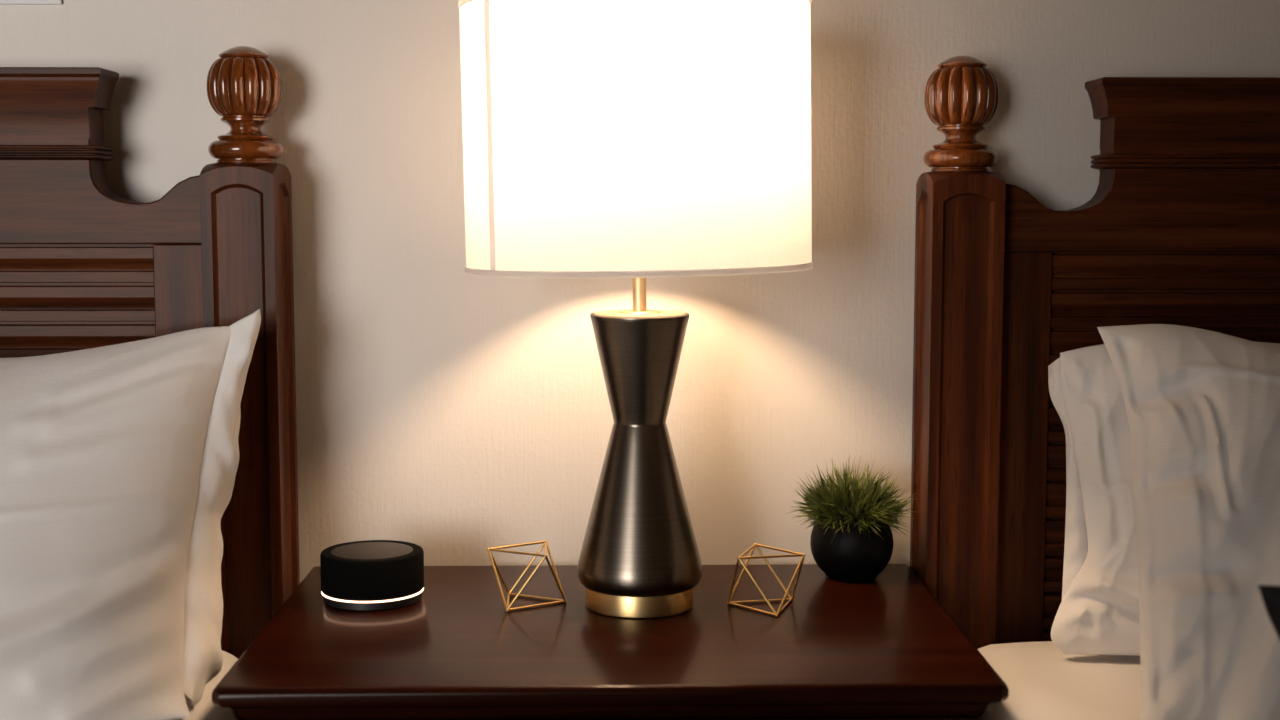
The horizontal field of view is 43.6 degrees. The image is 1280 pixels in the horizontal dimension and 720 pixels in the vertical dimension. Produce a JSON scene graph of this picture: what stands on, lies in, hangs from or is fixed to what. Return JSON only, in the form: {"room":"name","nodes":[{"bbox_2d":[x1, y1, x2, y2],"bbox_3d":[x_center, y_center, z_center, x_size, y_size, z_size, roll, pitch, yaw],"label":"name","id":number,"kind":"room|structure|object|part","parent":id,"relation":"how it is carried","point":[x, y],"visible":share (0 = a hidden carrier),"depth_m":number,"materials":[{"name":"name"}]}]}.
{"room":"bedroom","nodes":[
{"label":"bedroom","id":0,"kind":"room"},
{"bbox_2d":[0,0,1279,582],"bbox_3d":[-0.032,-0.391,1.700,5.200,2.600,0.120,0,6,-1],"label":"wall","id":1,"kind":"structure","parent":0,"point":[442,409],"depth_m":1.67,"materials":[{"name":"beige paint"}]},
{"bbox_2d":[0,0,61,4],"bbox_3d":[-0.790,-0.661,1.597,0.402,0.602,0.005,0,6,-1],"label":"picture frame","id":2,"kind":"object","parent":1,"relation":"attached to","point":[44,2],"visible":1,"depth_m":1.63,"materials":[{"name":"paint"}]},
{"bbox_3d":[0.008,1.160,-0.309,5.200,0.100,4.180,0,6,-1],"label":"floor","id":3,"kind":"structure","parent":0,"visible":0},
{"bbox_2d":[0,46,299,658],"bbox_3d":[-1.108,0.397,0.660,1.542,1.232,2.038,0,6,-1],"label":"headboard","id":4,"kind":"object","parent":3,"relation":"on","point":[84,265],"visible":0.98,"depth_m":1.58,"materials":[{"name":"brown wood"}]},
{"bbox_3d":[-1.127,-0.205,1.585,1.186,0.015,0.054,0,6,-1],"label":"bead molding","id":5,"kind":"part","parent":4,"relation":"part of","materials":[{"name":"brown wood"}]},
{"bbox_3d":[-1.127,-0.253,1.578,1.202,0.068,0.059,0,6,-1],"label":"crown molding","id":6,"kind":"part","parent":4,"relation":"part of","materials":[{"name":"brown wood"}]},
{"bbox_3d":[-1.127,-0.198,1.590,1.420,0.164,0.045,0,6,-1],"label":"crest rail","id":7,"kind":"part","parent":4,"relation":"part of","materials":[{"name":"brown wood"}]},
{"bbox_2d":[177,650,237,719],"bbox_3d":[-1.108,0.495,0.656,1.496,0.269,1.872,0,6,-1],"label":"mattress","id":8,"kind":"object","parent":4,"relation":"on","point":[205,709],"visible":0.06,"depth_m":1.44,"materials":[{"name":"white fabric"}]},
{"bbox_2d":[0,309,260,719],"bbox_3d":[-0.699,0.130,1.343,0.691,0.322,0.363,0,6,-1],"label":"pillow","id":9,"kind":"object","parent":8,"relation":"on","point":[119,463],"visible":1,"depth_m":1.35,"materials":[{"name":"white fabric"}]},
{"bbox_3d":[-0.392,0.359,1.649,0.071,1.118,0.088,0,6,-1],"label":"headboard post","id":10,"kind":"part","parent":4,"relation":"part of","materials":[{"name":"brown wood"}]},
{"bbox_2d":[212,564,1008,719],"bbox_3d":[-0.026,0.583,1.499,0.627,0.700,0.432,0,6,-1],"label":"nightstand","id":11,"kind":"object","parent":3,"relation":"on","point":[883,647],"visible":0.88,"depth_m":1.33,"materials":[{"name":"brown wood"}]},
{"bbox_2d":[320,540,423,610],"bbox_3d":[-0.255,0.205,1.525,0.097,0.048,0.097,0,6,-1],"label":"speaker","id":12,"kind":"object","parent":11,"relation":"on","point":[367,575],"visible":1,"depth_m":1.49},
{"bbox_2d":[487,540,566,611],"bbox_3d":[-0.107,0.203,1.512,0.075,0.054,0.066,0,6,-1],"label":"ornament","id":13,"kind":"object","parent":11,"relation":"on","point":[498,549],"visible":1,"depth_m":1.51,"materials":[{"name":"gold metal"}]},
{"bbox_2d":[458,0,812,617],"bbox_3d":[-0.003,-0.048,1.480,0.329,0.560,0.326,0,6,-1],"label":"table lamp","id":14,"kind":"object","parent":11,"relation":"on","point":[637,140],"visible":1,"depth_m":1.34,"materials":[{"name":"black metal"}]},
{"bbox_3d":[-0.003,-0.202,1.466,0.321,0.242,0.317,0,6,-1],"label":"lamp shade","id":15,"kind":"part","parent":14,"relation":"part of","materials":[{"name":"white fabric"}]},
{"bbox_3d":[-0.001,-0.098,1.476,0.014,0.109,0.013,0,6,-1],"label":"stem","id":16,"kind":"part","parent":14,"relation":"part of","materials":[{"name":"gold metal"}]},
{"bbox_3d":[0.000,-0.044,1.481,0.085,0.003,0.085,0,6,-1],"label":"plate","id":17,"kind":"part","parent":14,"relation":"part of","materials":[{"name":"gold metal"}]},
{"bbox_2d":[727,543,804,616],"bbox_3d":[0.118,0.205,1.496,0.071,0.054,0.074,0,6,-1],"label":"ornament","id":18,"kind":"object","parent":11,"relation":"on","point":[793,554],"visible":1,"depth_m":1.49,"materials":[{"name":"gold metal"}]},
{"bbox_2d":[786,453,915,580],"bbox_3d":[0.215,0.157,1.620,0.128,0.124,0.127,-3,6,-27],"label":"potted grass","id":19,"kind":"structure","parent":11,"relation":"on","point":[851,539],"depth_m":1.59,"materials":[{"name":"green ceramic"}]},
{"bbox_2d":[810,516,892,580],"bbox_3d":[0.215,0.187,1.622,0.084,0.065,0.084,0,6,-1],"label":"pot","id":20,"kind":"object","parent":19,"relation":"attached to","point":[862,552],"depth_m":1.59,"materials":[{"name":"black ceramic"}]},
{"bbox_2d":[910,56,1279,648],"bbox_3d":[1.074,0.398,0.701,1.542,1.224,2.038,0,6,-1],"label":"headboard","id":21,"kind":"object","parent":3,"relation":"on","point":[1180,225],"visible":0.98,"depth_m":1.60,"materials":[{"name":"brown wood"}]},
{"bbox_3d":[0.322,0.362,1.663,0.071,1.110,0.088,0,6,-1],"label":"headboard post","id":22,"kind":"part","parent":21,"relation":"part of","materials":[{"name":"brown wood"}]},
{"bbox_2d":[973,641,1140,719],"bbox_3d":[1.075,0.491,0.697,1.496,0.270,1.872,0,6,-1],"label":"mattress","id":23,"kind":"object","parent":21,"relation":"on","point":[1043,682],"visible":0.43,"depth_m":1.43,"materials":[{"name":"white fabric"}]},
{"bbox_2d":[1048,341,1279,655],"bbox_3d":[0.709,0.128,1.512,0.648,0.291,0.118,0,6,-1],"label":"pillow","id":24,"kind":"object","parent":23,"relation":"on","point":[1098,613],"visible":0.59,"depth_m":1.51,"materials":[{"name":"white fabric"}]},
{"bbox_2d":[1097,324,1279,719],"bbox_3d":[0.723,0.134,1.354,0.672,0.310,0.312,0,6,-1],"label":"pillow","id":25,"kind":"object","parent":23,"relation":"on","point":[1202,406],"visible":0.99,"depth_m":1.33,"materials":[{"name":"white fabric"}]},
{"bbox_2d":[1258,585,1279,638],"bbox_3d":[0.595,0.230,1.058,0.374,0.167,0.107,0,6,-1],"label":"throw cushion","id":26,"kind":"object","parent":23,"relation":"on","point":[1270,594],"visible":1,"depth_m":1.05,"materials":[{"name":"black fabric"}]},
{"bbox_3d":[1.056,-0.194,1.631,1.420,0.164,0.045,0,6,-1],"label":"crest rail","id":27,"kind":"part","parent":21,"relation":"part of","materials":[{"name":"brown wood"}]},
{"bbox_3d":[1.056,-0.248,1.619,1.202,0.068,0.059,0,6,-1],"label":"crown molding","id":28,"kind":"part","parent":21,"relation":"part of","materials":[{"name":"brown wood"}]},
{"bbox_3d":[1.056,-0.201,1.626,1.186,0.015,0.054,0,6,-1],"label":"bead molding","id":29,"kind":"part","parent":21,"relation":"part of","materials":[{"name":"brown wood"}]}
]}

